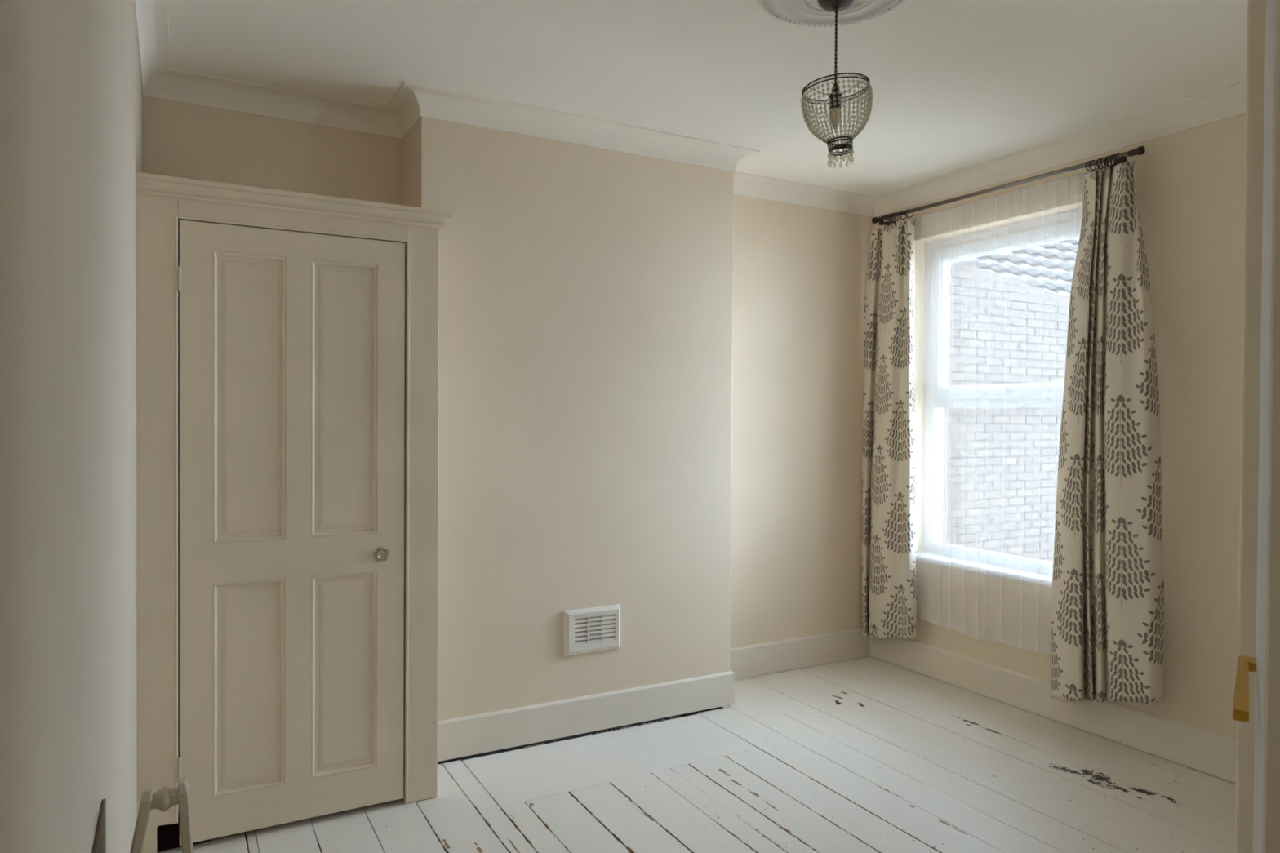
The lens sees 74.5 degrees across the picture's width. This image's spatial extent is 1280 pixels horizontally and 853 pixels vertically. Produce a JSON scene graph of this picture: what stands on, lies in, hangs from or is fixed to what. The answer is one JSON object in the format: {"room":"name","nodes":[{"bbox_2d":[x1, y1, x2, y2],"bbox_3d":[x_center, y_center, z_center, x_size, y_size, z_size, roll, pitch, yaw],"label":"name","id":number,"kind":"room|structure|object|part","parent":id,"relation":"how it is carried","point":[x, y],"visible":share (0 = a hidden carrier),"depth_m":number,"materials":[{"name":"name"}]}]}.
{"room":"empty bedroom","nodes":[
{"label":"empty bedroom","id":0,"kind":"room"},
{"bbox_2d":[0,0,142,852],"bbox_3d":[-0.769,0.100,0.971,0.200,2.766,5.241,0,1,-29],"label":"wall","id":1,"kind":"structure","parent":0,"point":[71,96],"depth_m":0.94,"materials":[{"name":"paint"}]},
{"bbox_2d":[142,96,402,757],"bbox_3d":[-1.484,0.065,3.456,0.953,2.766,0.200,0,1,-29],"label":"wall","id":2,"kind":"structure","parent":0,"point":[180,140],"depth_m":3.33,"materials":[{"name":"paint"}]},
{"bbox_2d":[402,115,733,721],"bbox_3d":[-0.342,-0.001,3.925,1.499,2.631,0.537,0,1,-29],"label":"wall","id":3,"kind":"structure","parent":0,"point":[586,292],"depth_m":3.65,"materials":[{"name":"paint"}]},
{"bbox_2d":[563,604,620,656],"bbox_3d":[-0.208,0.894,3.694,0.272,0.195,0.022,0,1,-29],"label":"air vent","id":4,"kind":"object","parent":3,"relation":"in","point":[592,629],"visible":1,"depth_m":3.69,"materials":[{"name":"plastic"}]},
{"bbox_2d":[437,627,870,761],"bbox_3d":[0.235,1.264,4.141,2.721,0.169,0.353,0,1,-29],"label":"baseboard","id":5,"kind":"structure","parent":3,"relation":"attached to","point":[464,736],"depth_m":3.80,"materials":[{"name":"paint"}]},
{"bbox_2d":[133,0,1246,217],"bbox_3d":[0.584,-1.248,2.542,3.688,0.092,3.419,0,1,-29],"label":"trim","id":6,"kind":"structure","parent":3,"relation":"attached to","point":[411,101],"depth_m":3.50,"materials":[{"name":"paint"}]},
{"bbox_2d":[156,656,1235,852],"bbox_3d":[0.944,1.442,1.955,4.148,0.121,5.269,0,1,-29],"label":"floor","id":7,"kind":"structure","parent":0,"point":[868,754],"depth_m":3.16,"materials":[{"name":"white paint"}]},
{"bbox_2d":[92,799,106,852],"bbox_3d":[-0.661,0.994,0.991,0.006,0.777,0.846,0,1,-29],"label":"board","id":8,"kind":"object","parent":7,"relation":"on","point":[100,842],"visible":1,"depth_m":1.29,"materials":[{"name":"beige wood"}]},
{"bbox_2d":[129,777,192,852],"bbox_3d":[-0.749,0.968,1.316,0.110,0.822,0.180,0,1,-29],"label":"stand","id":9,"kind":"object","parent":7,"relation":"on","point":[164,798],"visible":1,"depth_m":1.30,"materials":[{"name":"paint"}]},
{"bbox_2d":[136,172,452,852],"bbox_3d":[-1.269,0.285,3.097,0.981,2.134,0.641,0,1,-29],"label":"tall cabinet","id":10,"kind":"object","parent":7,"relation":"on","point":[309,322],"visible":0.95,"depth_m":2.82,"materials":[{"name":"paint"}]},
{"bbox_3d":[-1.294,0.855,2.788,0.211,0.689,0.016,0,1,-29],"label":"panel","id":11,"kind":"part","parent":10,"relation":"part of","materials":[{"name":"paint"}]},
{"bbox_3d":[-1.289,0.855,2.779,0.215,0.693,0.011,0,1,-29],"label":"panel moulding","id":12,"kind":"part","parent":10,"relation":"part of","materials":[{"name":"paint"}]},
{"bbox_3d":[-1.282,-0.094,2.767,0.217,0.942,0.011,0,1,-29],"label":"panel moulding","id":13,"kind":"part","parent":10,"relation":"part of","materials":[{"name":"paint"}]},
{"bbox_3d":[-1.287,-0.094,2.777,0.213,0.938,0.016,0,1,-29],"label":"panel","id":14,"kind":"part","parent":10,"relation":"part of","materials":[{"name":"paint"}]},
{"bbox_3d":[-1.151,-0.692,2.839,0.714,0.062,0.030,0,1,-29],"label":"head rail","id":15,"kind":"part","parent":10,"relation":"part of","materials":[{"name":"paint"}]},
{"bbox_3d":[-1.159,0.341,2.853,0.706,1.989,0.032,0,1,-29],"label":"door","id":16,"kind":"part","parent":10,"relation":"part of","materials":[{"name":"paint"}]},
{"bbox_3d":[-1.187,-0.750,2.949,0.981,0.058,0.331,0,1,-29],"label":"cornice","id":17,"kind":"part","parent":10,"relation":"part of","materials":[{"name":"paint"}]},
{"bbox_3d":[-1.027,0.856,2.923,0.215,0.691,0.011,0,1,-29],"label":"panel moulding","id":18,"kind":"part","parent":10,"relation":"part of","materials":[{"name":"paint"}]},
{"bbox_3d":[-1.032,0.856,2.933,0.211,0.687,0.016,0,1,-29],"label":"panel","id":19,"kind":"part","parent":10,"relation":"part of","materials":[{"name":"paint"}]},
{"bbox_3d":[-1.027,-0.095,2.920,0.213,0.938,0.016,0,1,-29],"label":"panel","id":20,"kind":"part","parent":10,"relation":"part of","materials":[{"name":"paint"}]},
{"bbox_3d":[-1.022,-0.094,2.911,0.217,0.942,0.011,0,1,-29],"label":"panel moulding","id":21,"kind":"part","parent":10,"relation":"part of","materials":[{"name":"paint"}]},
{"bbox_3d":[-0.911,0.448,2.955,0.056,0.055,0.034,0,1,-29],"label":"knob","id":22,"kind":"part","parent":10,"relation":"part of","materials":[{"name":"beige metal"}]},
{"bbox_2d":[512,716,681,751],"bbox_3d":[-0.172,1.350,3.716,0.829,0.007,0.016,0,1,-29],"label":"gap","id":23,"kind":"object","parent":7,"relation":"on","point":[650,722],"visible":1,"depth_m":3.78,"materials":[{"name":"black"}]},
{"bbox_3d":[-0.111,1.367,3.488,1.138,0.019,0.462,0,1,-29],"label":"hearth panel","id":24,"kind":"part","parent":7,"relation":"part of","materials":[{"name":"white paint"}]},
{"bbox_2d":[869,113,1245,739],"bbox_3d":[2.332,0.089,3.461,0.260,2.766,3.539,0,1,-29],"label":"wall","id":25,"kind":"structure","parent":7,"relation":"on","point":[1190,183],"depth_m":3.42,"materials":[{"name":"paint"}]},
{"bbox_2d":[915,208,1082,587],"bbox_3d":[1.861,-0.136,4.201,0.179,1.770,1.186,0,1,-29],"label":"window","id":26,"kind":"structure","parent":25,"relation":"attached to","point":[1066,225],"depth_m":4.45,"materials":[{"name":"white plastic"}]},
{"bbox_3d":[1.917,0.281,4.256,0.022,0.758,1.032,0,1,-29],"label":"pane","id":27,"kind":"part","parent":26,"relation":"part of","materials":[{"name":"clear glass"}]},
{"bbox_3d":[1.908,-0.553,4.238,0.017,0.682,0.912,0,1,-29],"label":"pane","id":28,"kind":"part","parent":26,"relation":"part of","materials":[{"name":"clear glass"}]},
{"bbox_3d":[1.804,-0.185,4.277,0.042,0.032,0.145,0,1,-29],"label":"handle","id":29,"kind":"part","parent":26,"relation":"part of","materials":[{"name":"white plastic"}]},
{"bbox_3d":[1.890,-0.555,4.228,0.061,0.825,1.056,0,1,-29],"label":"sash","id":30,"kind":"part","parent":26,"relation":"part of","materials":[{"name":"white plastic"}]},
{"bbox_2d":[871,146,1145,225],"bbox_3d":[1.736,-1.142,4.146,0.123,0.070,1.520,0,1,-29],"label":"pole","id":31,"kind":"object","parent":25,"relation":"attached to","point":[1140,150],"visible":0.76,"depth_m":3.96,"materials":[{"name":"brown metal"}]},
{"bbox_2d":[862,219,916,638],"bbox_3d":[1.376,0.053,4.701,0.089,2.344,0.413,0,1,-26],"label":"curtain","id":32,"kind":"object","parent":31,"relation":"hanging from","point":[889,475],"visible":1,"depth_m":4.63,"materials":[{"name":"beige fabric"}]},
{"bbox_2d":[904,167,1106,652],"bbox_3d":[1.764,-0.032,4.172,0.044,2.217,1.209,0,1,-29],"label":"sheer curtain","id":33,"kind":"object","parent":31,"relation":"hanging from","point":[977,631],"visible":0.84,"depth_m":4.25,"materials":[{"name":"white fabric"}]},
{"bbox_2d":[1085,160,1096,172],"bbox_3d":[1.957,-1.128,3.656,0.047,0.053,0.004,0,1,-1],"label":"curtain ring","id":34,"kind":"object","parent":31,"relation":"hanging from","point":[1089,161],"visible":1,"depth_m":3.65,"materials":[{"name":"brown metal"}]},
{"bbox_2d":[1088,160,1099,170],"bbox_3d":[1.965,-1.127,3.642,0.047,0.053,0.004,-1,1,-5],"label":"curtain ring","id":35,"kind":"object","parent":31,"relation":"hanging from","point":[1091,160],"visible":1,"depth_m":3.64,"materials":[{"name":"brown metal"}]},
{"bbox_2d":[1096,158,1105,169],"bbox_3d":[1.979,-1.127,3.615,0.047,0.053,0.004,0,1,-17],"label":"curtain ring","id":36,"kind":"object","parent":31,"relation":"hanging from","point":[1098,158],"visible":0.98,"depth_m":3.61,"materials":[{"name":"brown metal"}]},
{"bbox_2d":[1100,156,1108,168],"bbox_3d":[1.987,-1.126,3.602,0.047,0.053,0.005,-1,1,-23],"label":"curtain ring","id":37,"kind":"object","parent":31,"relation":"hanging from","point":[1104,167],"visible":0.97,"depth_m":3.60,"materials":[{"name":"brown metal"}]},
{"bbox_2d":[1050,160,1164,703],"bbox_3d":[1.977,0.074,3.610,0.109,2.352,0.509,0,1,-29],"label":"curtain","id":38,"kind":"object","parent":31,"relation":"hanging from","point":[1107,619],"visible":1,"depth_m":3.54,"materials":[{"name":"beige fabric"}]},
{"bbox_2d":[1106,155,1115,168],"bbox_3d":[2.000,-1.126,3.577,0.047,0.053,0.005,1,0,-12],"label":"curtain ring","id":39,"kind":"object","parent":31,"relation":"hanging from","point":[1109,155],"visible":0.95,"depth_m":3.57,"materials":[{"name":"brown metal"}]},
{"bbox_2d":[1109,154,1117,167],"bbox_3d":[2.006,-1.125,3.566,0.047,0.053,0.004,0,1,-25],"label":"curtain ring","id":40,"kind":"object","parent":31,"relation":"hanging from","point":[1113,154],"visible":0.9,"depth_m":3.56,"materials":[{"name":"brown metal"}]},
{"bbox_2d":[869,637,1236,783],"bbox_3d":[2.175,1.287,3.462,0.016,0.164,3.419,0,1,-29],"label":"baseboard","id":41,"kind":"structure","parent":25,"relation":"attached to","point":[1202,750],"depth_m":3.81,"materials":[{"name":"paint"}]},
{"bbox_2d":[1235,0,1266,852],"bbox_3d":[1.203,0.055,1.575,0.090,2.666,0.110,0,1,-29],"label":"trim","id":42,"kind":"structure","parent":7,"relation":"on","point":[1256,9],"depth_m":1.58,"materials":[{"name":"paint"}]},
{"bbox_2d":[168,0,1247,195],"bbox_3d":[0.962,-1.383,1.920,4.148,0.200,5.269,0,1,-29],"label":"ceiling","id":43,"kind":"structure","parent":0,"point":[955,85],"depth_m":3.01,"materials":[{"name":"paint"}]},
{"bbox_2d":[758,0,906,26],"bbox_3d":[0.580,-1.279,2.485,0.464,0.028,0.464,0,1,-29],"label":"ceiling rose","id":44,"kind":"object","parent":43,"relation":"attached to","point":[808,13],"visible":0.91,"depth_m":2.59,"materials":[{"name":"paint"}]},
{"bbox_2d":[801,0,871,162],"bbox_3d":[0.581,-1.021,2.488,0.209,0.502,0.208,0,1,-29],"label":"pendant lamp","id":45,"kind":"object","parent":44,"relation":"hanging from","point":[835,103],"visible":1,"depth_m":2.48,"materials":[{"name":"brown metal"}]},
{"bbox_3d":[0.578,-0.908,2.490,0.035,0.064,0.035,0,1,-29],"label":"bulb","id":46,"kind":"part","parent":45,"relation":"part of","materials":[{"name":"clear glass"}]},
{"bbox_3d":[0.579,-1.123,2.487,0.009,0.223,0.009,0,1,-33],"label":"cord","id":47,"kind":"part","parent":45,"relation":"part of","materials":[{"name":"black metal"}]},
{"bbox_2d":[730,194,874,676],"bbox_3d":[0.882,0.064,4.796,1.486,2.766,0.200,0,1,-29],"label":"wall","id":48,"kind":"structure","parent":0,"point":[800,272],"depth_m":4.67,"materials":[{"name":"paint"}]},
{"bbox_3d":[1.431,0.114,1.010,3.689,2.766,0.120,0,1,-29],"label":"doorway","id":49,"kind":"structure","parent":0,"visible":0},
{"bbox_2d":[1232,0,1275,852],"bbox_3d":[0.607,0.376,0.810,0.063,2.024,0.700,1,1,35],"label":"door","id":50,"kind":"structure","parent":49,"relation":"attached to","point":[1246,664],"depth_m":0.88,"materials":[{"name":"paint"}]},
{"bbox_3d":[0.703,0.301,0.977,0.019,0.011,0.254,1,1,37],"label":"lever handle","id":51,"kind":"part","parent":50,"relation":"part of","materials":[{"name":"gold metal"}]},
{"bbox_2d":[1262,0,1279,852],"bbox_3d":[0.444,0.367,0.463,0.035,2.060,0.170,0,1,-29],"label":"door frame","id":52,"kind":"structure","parent":49,"relation":"attached to","point":[1271,798],"depth_m":0.52,"materials":[{"name":"paint"}]},
{"label":"outside","id":53,"kind":"structure","parent":0,"visible":0},
{"bbox_3d":[5.430,4.227,8.783,30.000,0.200,30.000,0,1,-29],"label":"ground","id":54,"kind":"structure","parent":53,"visible":0},
{"bbox_2d":[942,237,1079,574],"bbox_3d":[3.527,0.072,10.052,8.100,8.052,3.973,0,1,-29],"label":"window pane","id":55,"kind":"structure","parent":54,"relation":"on","point":[977,292],"depth_m":7.70,"materials":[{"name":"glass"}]}
]}

